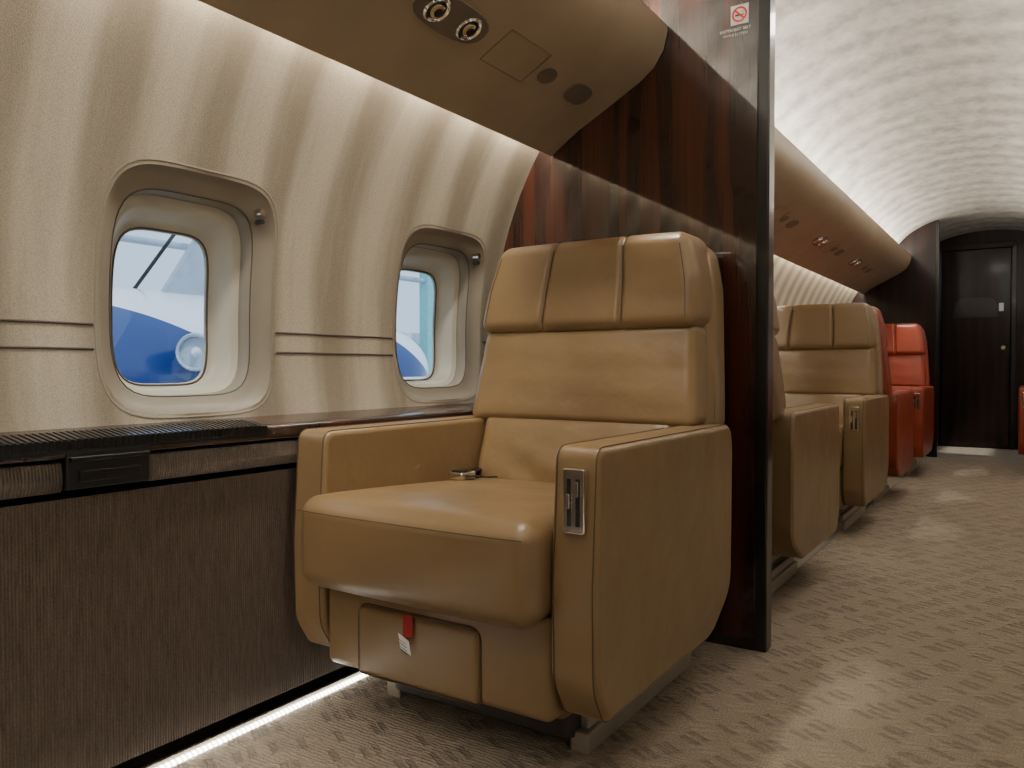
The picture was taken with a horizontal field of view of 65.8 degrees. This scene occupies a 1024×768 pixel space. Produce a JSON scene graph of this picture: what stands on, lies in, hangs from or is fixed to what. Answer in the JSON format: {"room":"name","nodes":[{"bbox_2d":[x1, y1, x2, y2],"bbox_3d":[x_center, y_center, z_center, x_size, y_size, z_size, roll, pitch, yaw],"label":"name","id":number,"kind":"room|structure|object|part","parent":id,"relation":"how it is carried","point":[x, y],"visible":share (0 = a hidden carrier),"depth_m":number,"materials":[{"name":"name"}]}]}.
{"room":"aircraft cabin","nodes":[
{"label":"aircraft cabin","id":0,"kind":"room"},
{"bbox_2d":[111,665,358,767],"bbox_3d":[0.693,0.702,3.744,0.035,0.045,11.400,1,1,33],"label":"baseboard","id":1,"kind":"structure","parent":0,"point":[158,753],"depth_m":1.76,"materials":[{"name":"black plastic"}]},
{"bbox_2d":[0,0,857,431],"bbox_3d":[0.718,-0.355,3.707,0.215,0.960,11.400,1,1,33],"label":"wall","id":2,"kind":"structure","parent":0,"point":[350,161],"depth_m":1.70,"materials":[{"name":"plastic"}]},
{"bbox_2d":[0,318,92,324],"bbox_3d":[-0.938,-0.114,1.376,0.005,0.005,0.422,1,1,33],"label":"groove","id":3,"kind":"object","parent":2,"relation":"attached to","point":[1,319],"visible":1,"depth_m":1.48,"materials":[{"name":"beige plastic"}]},
{"bbox_2d":[0,345,93,349],"bbox_3d":[-0.936,-0.065,1.377,0.005,0.005,0.422,1,1,33],"label":"groove","id":4,"kind":"object","parent":2,"relation":"attached to","point":[6,347],"visible":1,"depth_m":1.48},
{"bbox_2d":[94,158,278,418],"bbox_3d":[-0.731,-0.196,1.759,0.174,0.536,0.444,1,1,33],"label":"surround","id":5,"kind":"object","parent":2,"relation":"attached to","point":[224,231],"depth_m":1.84,"materials":[{"name":"plastic"}]},
{"bbox_2d":[110,227,208,385],"bbox_3d":[-0.790,-0.171,1.799,0.025,0.353,0.241,1,1,33],"label":"gasket","id":6,"kind":"object","parent":5,"relation":"attached to","point":[134,228],"visible":0.96,"depth_m":1.78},
{"bbox_2d":[253,208,265,216],"bbox_3d":[-0.593,-0.403,1.862,0.024,0.018,0.018,1,1,33],"label":"handle","id":7,"kind":"object","parent":5,"relation":"attached to","point":[258,212],"depth_m":1.86,"materials":[{"name":"silver metal"}]},
{"bbox_3d":[-0.593,-0.381,1.863,0.020,0.012,0.012,1,1,33],"label":"shade slot","id":8,"kind":"part","parent":5,"relation":"part of","materials":[{"name":"black plastic"}]},
{"bbox_2d":[0,403,473,499],"bbox_3d":[-1.224,0.149,0.832,0.124,0.112,4.427,1,1,33],"label":"window ledge","id":9,"kind":"object","parent":2,"relation":"attached to","point":[49,461],"visible":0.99,"depth_m":1.56,"materials":[{"name":"brown wood"}]},
{"bbox_3d":[-0.744,0.165,1.468,0.011,0.021,0.115,1,1,33],"label":"table latch handle","id":10,"kind":"part","parent":9,"relation":"part of","materials":[{"name":"black plastic"}]},
{"bbox_2d":[0,419,267,459],"bbox_3d":[-0.855,0.110,1.357,0.066,0.042,1.030,1,1,33],"label":"vent","id":11,"kind":"object","parent":9,"relation":"attached to","point":[141,441],"depth_m":1.52,"materials":[{"name":"black plastic"}]},
{"bbox_2d":[275,332,392,338],"bbox_3d":[-0.461,-0.129,2.104,0.005,0.005,0.422,1,1,33],"label":"groove","id":12,"kind":"object","parent":2,"relation":"attached to","point":[293,333],"visible":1,"depth_m":2.08,"materials":[{"name":"beige plastic"}]},
{"bbox_2d":[276,352,392,355],"bbox_3d":[-0.460,-0.080,2.104,0.005,0.005,0.422,1,1,33],"label":"groove","id":13,"kind":"object","parent":2,"relation":"attached to","point":[276,352],"visible":1,"depth_m":2.08,"materials":[{"name":"beige plastic"}]},
{"bbox_2d":[392,224,486,403],"bbox_3d":[-0.255,-0.210,2.487,0.174,0.536,0.444,1,1,33],"label":"surround","id":14,"kind":"object","parent":2,"relation":"attached to","point":[449,268],"visible":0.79,"depth_m":2.61,"materials":[{"name":"plastic"}]},
{"bbox_2d":[401,269,436,380],"bbox_3d":[-0.314,-0.186,2.527,0.025,0.353,0.241,1,1,33],"label":"gasket","id":15,"kind":"object","parent":14,"relation":"attached to","point":[401,269],"visible":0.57,"depth_m":2.61,"materials":[{"name":"black rubber"}]},
{"bbox_2d":[472,253,480,258],"bbox_3d":[-0.117,-0.417,2.590,0.024,0.018,0.018,1,1,33],"label":"handle","id":16,"kind":"object","parent":14,"relation":"attached to","point":[478,255],"depth_m":2.58,"materials":[{"name":"silver metal"}]},
{"bbox_2d":[142,446,1023,767],"bbox_3d":[1.615,0.762,3.142,2.480,0.050,11.400,1,1,33],"label":"floor","id":17,"kind":"structure","parent":0,"point":[899,643],"depth_m":1.99,"materials":[{"name":"carpet"}]},
{"bbox_2d":[0,468,345,767],"bbox_3d":[0.707,0.420,3.729,0.001,0.520,11.400,1,1,33],"label":"lower sidewall","id":18,"kind":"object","parent":17,"relation":"on","point":[133,623],"visible":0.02,"depth_m":1.54,"materials":[{"name":"brown fabric"}]},
{"bbox_2d":[0,462,296,507],"bbox_3d":[0.697,0.147,3.731,0.025,0.025,11.400,1,1,33],"label":"trim strip","id":19,"kind":"object","parent":18,"relation":"attached to","point":[63,494],"depth_m":1.54,"materials":[{"name":"black plastic"}]},
{"bbox_2d":[145,671,361,767],"bbox_3d":[-1.196,0.775,0.823,0.003,0.016,4.400,1,1,33],"label":"channel","id":20,"kind":"object","parent":17,"relation":"on","point":[208,741],"visible":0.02,"depth_m":1.75,"materials":[{"name":"metal"}]},
{"bbox_2d":[157,674,367,767],"bbox_3d":[-1.191,0.779,0.819,0.008,0.007,4.400,1,1,33],"label":"led strip","id":21,"kind":"object","parent":17,"relation":"on","point":[267,719],"depth_m":1.77,"materials":[{"name":"white plastic"}]},
{"bbox_2d":[293,232,731,754],"bbox_3d":[0.052,0.180,1.965,0.790,1.160,1.023,1,1,33],"label":"passenger seat","id":22,"kind":"object","parent":17,"relation":"on","point":[550,557],"visible":1,"depth_m":1.73,"materials":[{"name":"beige leather"}]},
{"bbox_3d":[-0.260,0.354,2.122,0.100,0.507,0.763,1,1,33],"label":"armrest","id":23,"kind":"part","parent":22,"relation":"part of","materials":[{"name":"beige leather"}]},
{"bbox_3d":[-0.124,0.734,2.172,0.044,0.045,0.600,1,1,33],"label":"rail","id":24,"kind":"part","parent":22,"relation":"part of","materials":[{"name":"metal"}]},
{"bbox_3d":[-0.194,0.555,1.645,0.322,0.148,0.036,1,1,33],"label":"leg rest panel","id":25,"kind":"part","parent":22,"relation":"part of","materials":[{"name":"beige leather"}]},
{"bbox_2d":[301,478,554,629],"bbox_3d":[-0.029,0.344,1.845,0.607,0.221,0.724,1,1,33],"label":"seat cushion","id":26,"kind":"object","parent":22,"relation":"on","point":[480,552],"depth_m":1.54,"materials":[{"name":"beige leather"}]},
{"bbox_3d":[0.084,0.664,2.023,0.500,0.130,0.620,1,1,33],"label":"seat","id":27,"kind":"part","parent":22,"relation":"part of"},
{"bbox_3d":[0.101,0.210,1.419,0.006,0.027,0.008,1,1,33],"label":"control lever","id":28,"kind":"part","parent":22,"relation":"part of","materials":[{"name":"silver metal"}]},
{"bbox_2d":[477,417,670,482],"bbox_3d":[0.177,0.186,2.156,0.584,0.210,0.187,1,1,33],"label":"lumbar cushion","id":29,"kind":"object","parent":22,"relation":"on","point":[508,448],"depth_m":2.15,"materials":[{"name":"beige leather"}]},
{"bbox_3d":[0.115,0.210,1.424,0.044,0.118,0.020,1,1,33],"label":"control plate","id":30,"kind":"part","parent":22,"relation":"part of","materials":[{"name":"silver metal"}]},
{"bbox_3d":[0.116,0.188,1.409,0.006,0.027,0.008,1,1,33],"label":"control lever","id":31,"kind":"part","parent":22,"relation":"part of","materials":[{"name":"silver metal"}]},
{"bbox_3d":[0.303,0.702,1.892,0.024,0.030,0.560,1,1,33],"label":"rail","id":32,"kind":"part","parent":22,"relation":"part of","materials":[{"name":"metal"}]},
{"bbox_2d":[473,326,707,426],"bbox_3d":[0.206,-0.026,2.196,0.688,0.268,0.180,1,1,33],"label":"cushion","id":33,"kind":"object","parent":22,"relation":"on","point":[530,376],"depth_m":2.11,"materials":[{"name":"beige leather"}]},
{"bbox_3d":[0.303,0.739,1.893,0.044,0.045,0.600,1,1,33],"label":"rail","id":34,"kind":"part","parent":22,"relation":"part of","materials":[{"name":"metal"}]},
{"bbox_3d":[0.318,0.361,1.744,0.100,0.507,0.763,1,1,33],"label":"armrest","id":35,"kind":"part","parent":22,"relation":"part of","materials":[{"name":"beige leather"}]},
{"bbox_2d":[503,0,774,652],"bbox_3d":[0.336,-0.324,2.478,0.935,2.148,0.057,1,1,33],"label":"bulkhead","id":36,"kind":"object","parent":17,"relation":"on","point":[689,148],"visible":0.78,"depth_m":2.28,"materials":[{"name":"brown wood"}]},
{"bbox_3d":[0.356,0.735,2.457,0.783,0.030,0.004,1,1,33],"label":"trim","id":37,"kind":"part","parent":36,"relation":"part of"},
{"bbox_2d":[720,2,748,37],"bbox_3d":[0.632,-1.027,2.240,0.087,0.085,0.004,1,1,33],"label":"no smoking sign","id":38,"kind":"object","parent":36,"relation":"attached to","point":[739,13],"visible":1,"depth_m":2.23,"materials":[{"name":"white plastic"}]},
{"bbox_3d":[0.642,-1.042,2.234,0.050,0.054,0.002,1,1,33],"label":"plate","id":39,"kind":"part","parent":38,"relation":"part of","materials":[{"name":"white plastic"}]},
{"bbox_3d":[0.713,-0.317,2.231,0.035,2.143,0.057,1,1,33],"label":"edge trim","id":40,"kind":"part","parent":36,"relation":"part of","materials":[{"name":"silver metal"}]},
{"bbox_2d":[772,295,839,593],"bbox_3d":[0.758,0.158,3.043,0.790,1.160,1.023,1,1,33],"label":"passenger seat","id":41,"kind":"object","parent":17,"relation":"on","point":[805,446],"visible":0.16,"depth_m":2.69,"materials":[{"name":"beige leather"}]},
{"bbox_3d":[0.726,0.644,3.004,0.500,0.130,0.620,1,1,33],"label":"seat","id":42,"kind":"part","parent":41,"relation":"part of","materials":[{"name":"brown leather"}]},
{"bbox_2d":[775,338,785,407],"bbox_3d":[0.604,-0.039,2.804,0.688,0.268,0.180,1,1,33],"label":"cushion","id":43,"kind":"object","parent":41,"relation":"on","point":[781,402],"depth_m":2.55,"materials":[{"name":"beige leather"}]},
{"bbox_3d":[0.934,0.682,2.857,0.024,0.030,0.560,1,1,33],"label":"rail","id":44,"kind":"part","parent":41,"relation":"part of","materials":[{"name":"metal"}]},
{"bbox_3d":[0.934,0.720,2.858,0.044,0.045,0.600,1,1,33],"label":"rail","id":45,"kind":"part","parent":41,"relation":"part of","materials":[{"name":"metal"}]},
{"bbox_3d":[1.070,0.338,2.893,0.100,0.507,0.763,1,1,33],"label":"armrest","id":46,"kind":"part","parent":41,"relation":"part of","materials":[{"name":"beige leather"}]},
{"bbox_2d":[774,303,888,530],"bbox_3d":[1.527,0.135,4.218,0.790,1.160,1.023,1,1,33],"label":"passenger seat","id":47,"kind":"object","parent":17,"relation":"on","point":[829,353],"visible":0.53,"depth_m":4.28,"materials":[{"name":"beige leather"}]},
{"bbox_2d":[785,393,861,424],"bbox_3d":[1.652,0.141,4.409,0.584,0.210,0.187,1,1,33],"label":"lumbar cushion","id":48,"kind":"object","parent":47,"relation":"on","point":[792,399],"depth_m":4.33,"materials":[{"name":"beige leather"}]},
{"bbox_2d":[779,348,877,394],"bbox_3d":[1.681,-0.072,4.449,0.688,0.268,0.180,1,1,33],"label":"cushion","id":49,"kind":"object","parent":47,"relation":"on","point":[805,371],"depth_m":4.33,"materials":[{"name":"beige leather"}]},
{"bbox_2d":[839,425,842,465],"bbox_3d":[1.446,0.299,4.098,0.607,0.221,0.724,1,1,33],"label":"seat cushion","id":50,"kind":"object","parent":47,"relation":"on","point":[840,426],"depth_m":3.67,"materials":[{"name":"beige leather"}]},
{"bbox_3d":[1.558,0.619,4.276,0.500,0.130,0.620,1,1,33],"label":"seat","id":51,"kind":"part","parent":47,"relation":"part of","materials":[{"name":"brown leather"}]},
{"bbox_3d":[1.777,0.656,4.145,0.024,0.030,0.560,1,1,33],"label":"rail","id":52,"kind":"part","parent":47,"relation":"part of","materials":[{"name":"metal"}]},
{"bbox_3d":[1.777,0.694,4.146,0.044,0.045,0.600,1,1,33],"label":"rail","id":53,"kind":"part","parent":47,"relation":"part of","materials":[{"name":"metal"}]},
{"bbox_3d":[1.590,0.165,3.677,0.044,0.118,0.020,1,1,33],"label":"control plate","id":54,"kind":"part","parent":47,"relation":"part of","materials":[{"name":"silver metal"}]},
{"bbox_3d":[1.792,0.316,3.997,0.100,0.507,0.763,1,1,33],"label":"armrest","id":55,"kind":"part","parent":47,"relation":"part of","materials":[{"name":"beige leather"}]},
{"bbox_2d":[797,457,926,569],"bbox_3d":[2.167,0.702,4.743,0.024,0.004,5.675,1,1,33],"label":"track","id":56,"kind":"object","parent":17,"relation":"on","point":[825,542],"visible":0.36,"depth_m":3.63,"materials":[{"name":"metal"}]},
{"bbox_2d":[868,306,913,504],"bbox_3d":[2.077,0.118,5.059,0.790,1.160,1.023,1,1,33],"label":"passenger seat","id":57,"kind":"object","parent":17,"relation":"on","point":[901,402],"visible":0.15,"depth_m":4.62,"materials":[{"name":"red leather"}]},
{"bbox_3d":[2.254,0.679,4.874,0.044,0.045,0.600,1,1,33],"label":"rail","id":58,"kind":"part","parent":57,"relation":"part of","materials":[{"name":"metal"}]},
{"bbox_3d":[2.389,0.297,4.909,0.100,0.507,0.763,1,1,33],"label":"armrest","id":59,"kind":"part","parent":57,"relation":"part of","materials":[{"name":"red leather"}]},
{"bbox_2d":[852,220,939,456],"bbox_3d":[3.457,-0.413,7.318,0.856,2.129,0.057,1,1,33],"label":"bulkhead","id":60,"kind":"object","parent":17,"relation":"on","point":[912,295],"visible":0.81,"depth_m":7.13,"materials":[{"name":"brown wood"}]},
{"bbox_3d":[3.805,-0.399,7.091,0.025,2.110,0.057,1,1,33],"label":"edge trim","id":61,"kind":"part","parent":60,"relation":"part of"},
{"bbox_2d":[885,323,933,474],"bbox_3d":[2.841,0.094,6.226,0.790,1.160,1.023,1,1,33],"label":"passenger seat","id":62,"kind":"object","parent":17,"relation":"on","point":[907,349],"visible":0.32,"depth_m":6.27,"materials":[{"name":"red leather"}]},
{"bbox_2d":[892,386,915,389],"bbox_3d":[2.966,0.100,6.417,0.584,0.210,0.187,1,1,33],"label":"lumbar cushion","id":63,"kind":"object","parent":62,"relation":"on","point":[893,387],"depth_m":6.28,"materials":[{"name":"red leather"}]},
{"bbox_2d":[888,354,926,386],"bbox_3d":[2.995,-0.113,6.457,0.688,0.268,0.180,1,1,33],"label":"cushion","id":64,"kind":"object","parent":62,"relation":"on","point":[906,370],"depth_m":6.29,"materials":[{"name":"red leather"}]},
{"bbox_3d":[3.091,0.653,6.154,0.044,0.045,0.600,1,1,33],"label":"rail","id":65,"kind":"part","parent":62,"relation":"part of","materials":[{"name":"leather"}]},
{"bbox_3d":[2.904,0.124,5.685,0.044,0.118,0.020,1,1,33],"label":"control plate","id":66,"kind":"part","parent":62,"relation":"part of","materials":[{"name":"silver metal"}]},
{"bbox_3d":[3.106,0.275,6.005,0.100,0.507,0.763,1,1,33],"label":"armrest","id":67,"kind":"part","parent":62,"relation":"part of","materials":[{"name":"red leather"}]},
{"bbox_2d":[1018,385,1023,454],"bbox_3d":[4.331,0.098,6.027,0.790,1.160,1.023,1,1,33],"label":"passenger seat","id":68,"kind":"object","parent":17,"relation":"on","point":[1021,388],"visible":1,"depth_m":5.89,"materials":[{"name":"red leather"}]},
{"bbox_2d":[775,0,1023,242],"bbox_3d":[1.615,-1.248,3.101,1.400,0.370,11.400,1,1,33],"label":"ceiling","id":69,"kind":"structure","parent":0,"point":[914,109],"depth_m":3.93,"materials":[{"name":"plastic"}]},
{"bbox_2d":[198,0,667,155],"bbox_3d":[-0.925,-0.871,0.615,0.419,0.343,4.426,1,1,33],"label":"panel","id":70,"kind":"object","parent":69,"relation":"attached to","point":[532,73],"visible":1,"depth_m":2.00,"materials":[{"name":"paint"}]},
{"bbox_3d":[-0.136,-0.838,1.817,0.085,0.047,0.250,1,1,33],"label":"gasper plate","id":71,"kind":"part","parent":70,"relation":"part of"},
{"bbox_2d":[537,68,557,83],"bbox_3d":[0.097,-0.845,2.172,0.050,0.028,0.072,1,1,33],"label":"light","id":72,"kind":"object","parent":70,"relation":"attached to","point":[544,75],"depth_m":2.17,"materials":[{"name":"brown plastic"}]},
{"bbox_2d":[563,83,591,104],"bbox_3d":[0.193,-0.848,2.319,0.064,0.036,0.116,1,1,33],"label":"speaker grille","id":73,"kind":"object","parent":70,"relation":"attached to","point":[573,93],"depth_m":2.31,"materials":[{"name":"brown plastic"}]},
{"bbox_2d":[774,127,910,293],"bbox_3d":[1.878,-0.958,4.898,0.419,0.343,5.707,1,1,33],"label":"panel","id":74,"kind":"object","parent":69,"relation":"attached to","point":[819,229],"visible":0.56,"depth_m":4.86,"materials":[{"name":"paint"}]},
{"bbox_2d":[779,216,788,221],"bbox_3d":[1.466,-0.887,4.264,0.050,0.028,0.072,1,1,33],"label":"light","id":75,"kind":"object","parent":74,"relation":"attached to","point":[783,219],"depth_m":4.26,"materials":[{"name":"brown plastic"}]},
{"bbox_2d":[785,220,798,227],"bbox_3d":[1.562,-0.891,4.410,0.064,0.036,0.116,1,1,33],"label":"speaker grille","id":76,"kind":"object","parent":74,"relation":"attached to","point":[792,223],"depth_m":4.40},
{"bbox_3d":[1.945,-0.902,4.996,0.085,0.047,0.250,1,1,33],"label":"gasper plate","id":77,"kind":"part","parent":74,"relation":"part of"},
{"bbox_2d":[834,249,844,255],"bbox_3d":[2.274,-0.913,5.498,0.064,0.036,0.116,1,1,33],"label":"speaker grille","id":78,"kind":"object","parent":74,"relation":"attached to","point":[840,251],"depth_m":5.48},
{"bbox_3d":[2.602,-0.923,6.000,0.085,0.047,0.250,1,1,33],"label":"gasper plate","id":79,"kind":"part","parent":74,"relation":"part of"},
{"bbox_2d":[940,229,1023,449],"bbox_3d":[4.750,-0.448,7.909,2.372,2.176,0.050,1,1,33],"label":"wall","id":80,"kind":"structure","parent":0,"point":[985,236],"depth_m":7.76,"materials":[{"name":"brown wood"}]},
{"bbox_2d":[938,249,941,445],"bbox_3d":[4.360,-0.374,8.099,0.040,2.020,0.058,1,1,33],"label":"door jamb","id":81,"kind":"object","parent":80,"relation":"attached to","point":[940,273],"depth_m":8.07,"materials":[{"name":"brown wood"}]},
{"bbox_2d":[940,247,1011,447],"bbox_3d":[4.636,-0.356,7.929,0.600,1.970,0.024,1,1,33],"label":"door","id":82,"kind":"structure","parent":80,"relation":"in","point":[975,369],"depth_m":7.91,"materials":[{"name":"brown wood"}]},
{"bbox_2d":[953,297,997,318],"bbox_3d":[4.628,-0.760,7.908,0.394,0.200,0.009,1,1,33],"label":"relief","id":83,"kind":"object","parent":82,"relation":"attached to","point":[985,307],"depth_m":7.90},
{"bbox_2d":[999,303,1003,310],"bbox_3d":[4.813,-0.758,7.789,0.040,0.080,0.004,1,1,33],"label":"placard","id":84,"kind":"object","parent":82,"relation":"attached to","point":[1001,305],"depth_m":7.79},
{"bbox_2d":[940,240,1016,251],"bbox_3d":[4.632,-1.373,7.901,0.690,0.055,0.058,1,1,33],"label":"header","id":85,"kind":"object","parent":80,"relation":"attached to","point":[1002,244],"depth_m":7.87,"materials":[{"name":"black wood"}]},
{"bbox_2d":[1010,243,1016,449],"bbox_3d":[4.903,-0.367,7.743,0.040,2.020,0.058,1,1,33],"label":"door jamb","id":86,"kind":"object","parent":80,"relation":"attached to","point":[1014,248],"depth_m":7.72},
{"label":"outside","id":87,"kind":"structure","parent":0,"visible":0},
{"bbox_3d":[-4.338,2.229,20.814,110.000,0.300,110.000,1,1,33],"label":"apron","id":88,"kind":"object","parent":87,"visible":0},
{"bbox_2d":[113,234,204,382],"bbox_3d":[-4.586,-0.363,10.500,3.027,5.300,5.757,0,1,13],"label":"jet","id":89,"kind":"object","parent":88,"relation":"on","point":[158,336],"visible":0.12,"depth_m":9.27,"materials":[{"name":"blue paint"}]},
{"bbox_2d":[120,235,433,374],"bbox_3d":[-5.348,-3.246,33.847,4.319,10.119,56.085,1,1,33],"label":"frame","id":90,"kind":"object","parent":88,"relation":"on","point":[423,339],"visible":0.02,"depth_m":37.34,"materials":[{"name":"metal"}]},
{"bbox_3d":[-6.722,-4.779,33.469,0.240,0.240,54.000,1,1,33],"label":"roof rail","id":91,"kind":"part","parent":90,"relation":"part of","materials":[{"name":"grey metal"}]},
{"bbox_2d":[396,331,427,378],"bbox_3d":[-4.491,0.452,15.978,2.000,3.450,8.000,1,1,33],"label":"jet","id":92,"kind":"object","parent":88,"relation":"on","point":[412,361],"visible":0.06,"depth_m":17.73,"materials":[{"name":"blue metal"}]}
]}

